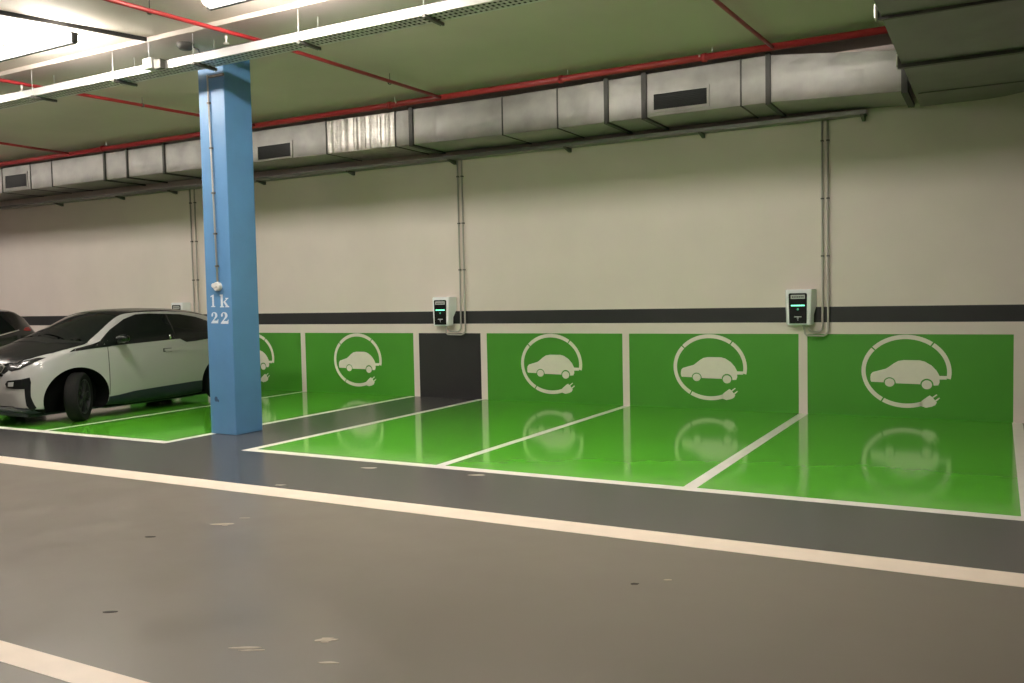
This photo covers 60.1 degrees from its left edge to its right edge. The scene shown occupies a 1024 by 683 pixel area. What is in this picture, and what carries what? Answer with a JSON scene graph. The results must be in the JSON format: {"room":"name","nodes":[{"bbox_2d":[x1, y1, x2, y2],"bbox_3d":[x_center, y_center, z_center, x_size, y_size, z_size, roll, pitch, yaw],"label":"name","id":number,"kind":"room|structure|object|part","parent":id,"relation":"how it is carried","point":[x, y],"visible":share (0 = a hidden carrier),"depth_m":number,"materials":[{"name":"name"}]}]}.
{"room":"underground parking garage","nodes":[
{"label":"underground parking garage","id":0,"kind":"room"},
{"bbox_2d":[0,0,892,168],"bbox_3d":[-8.863,-3.453,7.226,36.000,0.380,20.000,0,3,29],"label":"ceiling","id":1,"kind":"structure","parent":0,"point":[548,38],"depth_m":10.93,"materials":[{"name":"paint"}]},
{"bbox_2d":[0,142,68,154],"bbox_3d":[-9.774,-3.516,14.771,0.064,0.236,5.337,0,3,26],"label":"pipe","id":2,"kind":"object","parent":1,"relation":"hanging from","point":[1,143],"visible":1,"depth_m":16.50,"materials":[{"name":"red metal"}]},
{"bbox_2d":[0,26,81,61],"bbox_3d":[-5.507,-3.417,10.136,1.564,0.238,0.210,0,3,29],"label":"ceiling lamp","id":3,"kind":"object","parent":1,"relation":"attached to","point":[67,38],"visible":0.98,"depth_m":9.97,"materials":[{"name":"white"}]},
{"bbox_2d":[0,33,69,56],"bbox_3d":[-5.544,-3.361,10.085,1.500,0.070,0.079,0,3,29],"label":"diffuser","id":4,"kind":"object","parent":3,"relation":"attached to","point":[59,40],"depth_m":9.99,"materials":[{"name":"white plastic"}]},
{"bbox_2d":[0,78,255,126],"bbox_3d":[-6.067,-3.496,12.332,0.068,0.291,6.071,1,4,35],"label":"pipe","id":5,"kind":"object","parent":1,"relation":"hanging from","point":[21,84],"visible":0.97,"depth_m":12.81,"materials":[{"name":"red metal"}]},
{"bbox_2d":[176,41,199,52],"bbox_3d":[-3.763,-3.428,10.422,0.436,0.207,0.197,0,3,29],"label":"fitting","id":6,"kind":"object","parent":1,"relation":"attached to","point":[182,45],"visible":0.91,"depth_m":10.40,"materials":[{"name":"grey metal"}]},
{"bbox_2d":[202,0,253,10],"bbox_3d":[-2.317,-3.394,8.382,1.564,0.238,0.210,0,3,29],"label":"ceiling lamp","id":7,"kind":"object","parent":1,"relation":"attached to","point":[211,5],"visible":1,"depth_m":8.63,"materials":[{"name":"white plastic"}]},
{"bbox_2d":[202,0,229,5],"bbox_3d":[-2.355,-3.338,8.331,1.500,0.070,0.079,0,3,29],"label":"diffuser","id":8,"kind":"object","parent":7,"relation":"attached to","point":[206,2],"depth_m":8.63,"materials":[{"name":"white plastic"}]},
{"bbox_2d":[103,0,441,98],"bbox_3d":[-2.911,-3.444,10.023,0.167,0.291,7.046,1,3,33],"label":"pipe","id":9,"kind":"object","parent":1,"relation":"hanging from","point":[149,10],"visible":0.98,"depth_m":9.77,"materials":[{"name":"red metal"}]},
{"bbox_2d":[0,0,545,109],"bbox_3d":[-6.364,-3.365,11.768,35.400,0.374,0.344,0,3,29],"label":"cable tray","id":10,"kind":"object","parent":1,"relation":"hanging from","point":[197,60],"visible":1,"depth_m":9.63,"materials":[{"name":"metal"}]},
{"bbox_2d":[142,42,164,70],"bbox_3d":[-4.204,-3.356,10.368,0.285,0.340,0.084,0,3,29],"label":"junction box","id":11,"kind":"object","parent":10,"relation":"attached to","point":[150,63],"visible":1,"depth_m":10.34,"materials":[{"name":"grey plastic"}]},
{"bbox_2d":[0,0,537,108],"bbox_3d":[-7.331,-3.282,12.295,33.000,0.108,0.235,0,3,29],"label":"cable bundle","id":12,"kind":"object","parent":10,"relation":"in","point":[443,0],"visible":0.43,"depth_m":9.51,"materials":[{"name":"black"}]},
{"bbox_2d":[0,26,887,166],"bbox_3d":[-4.191,-3.659,14.781,23.900,0.180,0.112,0,3,29],"label":"pipe","id":13,"kind":"object","parent":1,"relation":"hanging from","point":[704,57],"visible":0.85,"depth_m":12.34,"materials":[{"name":"red metal"}]},
{"bbox_2d":[712,0,773,48],"bbox_3d":[1.566,-3.413,8.135,0.065,0.236,6.038,1,3,32],"label":"pipe","id":14,"kind":"object","parent":1,"relation":"hanging from","point":[719,3],"visible":1,"depth_m":9.67,"materials":[{"name":"red metal"}]},
{"bbox_2d":[874,0,1023,106],"bbox_3d":[3.376,-3.077,6.547,1.405,0.910,9.360,0,3,29],"label":"air duct","id":15,"kind":"object","parent":1,"relation":"hanging from","point":[948,51],"visible":1,"depth_m":8.24,"materials":[{"name":"metal"}]},
{"bbox_2d":[0,390,1023,682],"bbox_3d":[-8.761,1.548,7.478,36.000,0.203,20.000,0,3,29],"label":"floor","id":16,"kind":"structure","parent":0,"point":[348,537],"depth_m":5.88,"materials":[{"name":"paint"}]},
{"bbox_2d":[0,309,34,346],"bbox_3d":[-11.077,0.230,16.217,1.810,1.650,4.320,0,3,29],"label":"car","id":17,"kind":"object","parent":16,"relation":"on","point":[13,327],"visible":0.43,"depth_m":17.12,"materials":[{"name":"black paint"}]},
{"bbox_2d":[0,308,209,420],"bbox_3d":[-6.337,0.275,14.004,2.200,1.591,4.024,0,3,29],"label":"car","id":18,"kind":"object","parent":16,"relation":"on","point":[80,363],"visible":0.89,"depth_m":13.08,"materials":[{"name":"grey paint"}]},
{"bbox_2d":[0,365,5,372],"bbox_3d":[-7.094,0.387,12.187,0.357,0.130,0.104,0,3,29],"label":"grille","id":19,"kind":"object","parent":18,"relation":"attached to","point":[2,367],"depth_m":12.10,"materials":[{"name":"black plastic"}]},
{"bbox_3d":[-7.269,0.382,12.312,0.940,0.185,0.128,0,3,29],"label":"panel","id":20,"kind":"part","parent":18,"relation":"part of","materials":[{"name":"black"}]},
{"bbox_2d":[115,334,128,344],"bbox_3d":[-5.767,-0.028,13.029,0.265,0.162,0.155,0,3,29],"label":"mirror","id":21,"kind":"object","parent":18,"relation":"attached to","point":[120,339],"depth_m":12.98,"materials":[{"name":"black plastic"}]},
{"bbox_3d":[-6.075,-0.456,14.470,1.200,0.190,1.905,0,3,29],"label":"roof panel","id":22,"kind":"part","parent":18,"relation":"part of","materials":[{"name":"black"}]},
{"bbox_3d":[-5.531,0.793,13.762,0.115,0.227,1.790,0,3,29],"label":"sill panel","id":23,"kind":"part","parent":18,"relation":"part of","materials":[{"name":"black plastic"}]},
{"bbox_3d":[-5.378,0.132,13.925,0.045,0.045,0.250,0,3,29],"label":"door handle","id":24,"kind":"part","parent":18,"relation":"part of","materials":[{"name":"grey paint"}]},
{"bbox_2d":[198,60,262,434],"bbox_3d":[-3.550,-1.206,11.155,0.440,4.720,0.451,0,3,29],"label":"column","id":25,"kind":"structure","parent":16,"relation":"on","point":[232,311],"depth_m":11.00,"materials":[{"name":"paint"}]},
{"bbox_2d":[206,73,223,290],"bbox_3d":[-3.612,-1.947,10.864,0.306,2.647,0.070,0,3,29],"label":"conduit","id":26,"kind":"object","parent":25,"relation":"attached to","point":[217,286],"visible":1,"depth_m":10.90,"materials":[{"name":"beige metal"}]},
{"bbox_2d":[0,44,1023,422],"bbox_3d":[-3.939,-1.592,16.202,36.400,5.400,0.254,0,3,29],"label":"wall","id":27,"kind":"structure","parent":0,"point":[654,272],"depth_m":12.94,"materials":[{"name":"paint"}]},
{"bbox_2d":[171,302,190,310],"bbox_3d":[-6.544,-0.502,17.455,0.404,0.533,0.181,0,3,29],"label":"station","id":28,"kind":"object","parent":27,"relation":"attached to","point":[186,306],"visible":0.39,"depth_m":17.36,"materials":[{"name":"white plastic"}]},
{"bbox_2d":[189,189,194,311],"bbox_3d":[-6.361,-1.573,17.318,0.279,2.774,0.055,-1,3,6],"label":"conduit pipe","id":29,"kind":"object","parent":27,"relation":"attached to","point":[190,203],"visible":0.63,"depth_m":17.29,"materials":[{"name":"beige metal"}]},
{"bbox_2d":[193,189,198,312],"bbox_3d":[-6.332,-1.547,17.294,0.437,2.824,0.056,0,3,14],"label":"conduit pipe","id":30,"kind":"object","parent":27,"relation":"attached to","point":[194,202],"visible":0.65,"depth_m":17.22,"materials":[{"name":"beige metal"}]},
{"bbox_3d":[-4.857,0.371,16.699,2.336,1.075,0.022,0,3,29],"label":"green panel","id":31,"kind":"part","parent":27,"relation":"part of","materials":[{"name":"paint"}]},
{"bbox_3d":[-2.694,0.387,15.509,2.385,1.075,0.022,0,3,29],"label":"green panel","id":32,"kind":"part","parent":27,"relation":"part of","materials":[{"name":"paint"}]},
{"bbox_2d":[0,109,866,209],"bbox_3d":[-4.831,-2.948,16.346,21.280,0.130,0.213,0,3,29],"label":"cable tray","id":33,"kind":"object","parent":27,"relation":"attached to","point":[568,147],"visible":0.97,"depth_m":13.62,"materials":[{"name":"silver metal"}]},
{"bbox_2d":[432,297,456,329],"bbox_3d":[-1.121,-0.462,14.472,0.404,0.533,0.181,0,3,29],"label":"station","id":34,"kind":"object","parent":27,"relation":"attached to","point":[444,308],"visible":1,"depth_m":14.39,"materials":[{"name":"white plastic"}]},
{"bbox_3d":[-1.166,-0.474,14.406,0.236,0.401,0.016,0,3,29],"label":"panel","id":35,"kind":"part","parent":34,"relation":"part of","materials":[{"name":"black plastic"}]},
{"bbox_3d":[-1.172,-0.626,14.393,0.184,0.053,0.008,0,3,29],"label":"label plate","id":36,"kind":"part","parent":34,"relation":"part of","materials":[{"name":"grey plastic"}]},
{"bbox_3d":[-1.021,0.399,14.589,1.203,1.075,0.022,0,3,29],"label":"charcoal panel","id":37,"kind":"part","parent":27,"relation":"part of","materials":[{"name":"paint"}]},
{"bbox_2d":[448,160,461,331],"bbox_3d":[-0.949,-1.533,14.341,0.246,2.774,0.056,-1,3,1],"label":"conduit pipe","id":38,"kind":"object","parent":27,"relation":"attached to","point":[457,176],"visible":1,"depth_m":14.33,"materials":[{"name":"beige metal"}]},
{"bbox_2d":[445,160,465,334],"bbox_3d":[-0.937,-1.508,14.329,0.363,2.824,0.054,-1,3,10],"label":"conduit pipe","id":39,"kind":"object","parent":27,"relation":"attached to","point":[461,176],"visible":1,"depth_m":14.29,"materials":[{"name":"beige metal"}]},
{"bbox_2d":[0,50,914,201],"bbox_3d":[-3.912,-3.301,15.360,19.833,0.691,0.938,0,3,29],"label":"air duct","id":40,"kind":"object","parent":27,"relation":"attached to","point":[768,85],"visible":0.93,"depth_m":12.58,"materials":[{"name":"metal"}]},
{"bbox_2d":[4,171,27,189],"bbox_3d":[-10.294,-3.332,18.361,0.790,0.325,0.021,0,3,29],"label":"grille","id":41,"kind":"object","parent":40,"relation":"attached to","point":[13,180],"depth_m":18.35,"materials":[{"name":"black metal"}]},
{"bbox_2d":[256,140,292,161],"bbox_3d":[-4.005,-3.204,14.907,0.805,0.292,0.021,0,3,29],"label":"grille","id":42,"kind":"object","parent":40,"relation":"attached to","point":[267,150],"depth_m":14.91,"materials":[{"name":"black metal"}]},
{"bbox_2d":[651,84,709,112],"bbox_3d":[2.184,-3.153,11.503,0.784,0.274,0.021,0,3,29],"label":"grille","id":43,"kind":"object","parent":40,"relation":"attached to","point":[685,98],"depth_m":11.49,"materials":[{"name":"black metal"}]},
{"bbox_3d":[0.628,0.411,13.682,2.325,1.075,0.022,0,3,29],"label":"green panel","id":44,"kind":"part","parent":27,"relation":"part of","materials":[{"name":"paint"}]},
{"bbox_3d":[2.800,0.427,12.487,2.419,1.075,0.022,0,3,29],"label":"green panel","id":45,"kind":"part","parent":27,"relation":"part of","materials":[{"name":"paint"}]},
{"bbox_2d":[785,289,816,329],"bbox_3d":[3.823,-0.426,11.753,0.404,0.533,0.181,0,3,29],"label":"station","id":46,"kind":"object","parent":27,"relation":"attached to","point":[800,304],"visible":1,"depth_m":11.68,"materials":[{"name":"white plastic"}]},
{"bbox_3d":[3.777,-0.438,11.687,0.236,0.401,0.016,0,3,29],"label":"panel","id":47,"kind":"part","parent":46,"relation":"part of","materials":[{"name":"black plastic"}]},
{"bbox_3d":[3.771,-0.589,11.674,0.184,0.053,0.008,0,3,29],"label":"label plate","id":48,"kind":"part","parent":46,"relation":"part of","materials":[{"name":"grey plastic"}]},
{"bbox_2d":[808,120,823,332],"bbox_3d":[3.993,-1.497,11.623,0.229,2.774,0.056,-1,3,-2],"label":"conduit pipe","id":49,"kind":"object","parent":27,"relation":"attached to","point":[821,140],"visible":1,"depth_m":11.62,"materials":[{"name":"beige metal"}]},
{"bbox_2d":[804,120,829,336],"bbox_3d":[4.001,-1.472,11.618,0.334,2.824,0.054,-1,3,10],"label":"conduit pipe","id":50,"kind":"object","parent":27,"relation":"attached to","point":[827,139],"visible":1,"depth_m":11.58,"materials":[{"name":"beige metal"}]},
{"bbox_3d":[5.011,0.443,11.271,2.398,1.075,0.022,0,3,29],"label":"green panel","id":51,"kind":"part","parent":27,"relation":"part of","materials":[{"name":"paint"}]}
]}

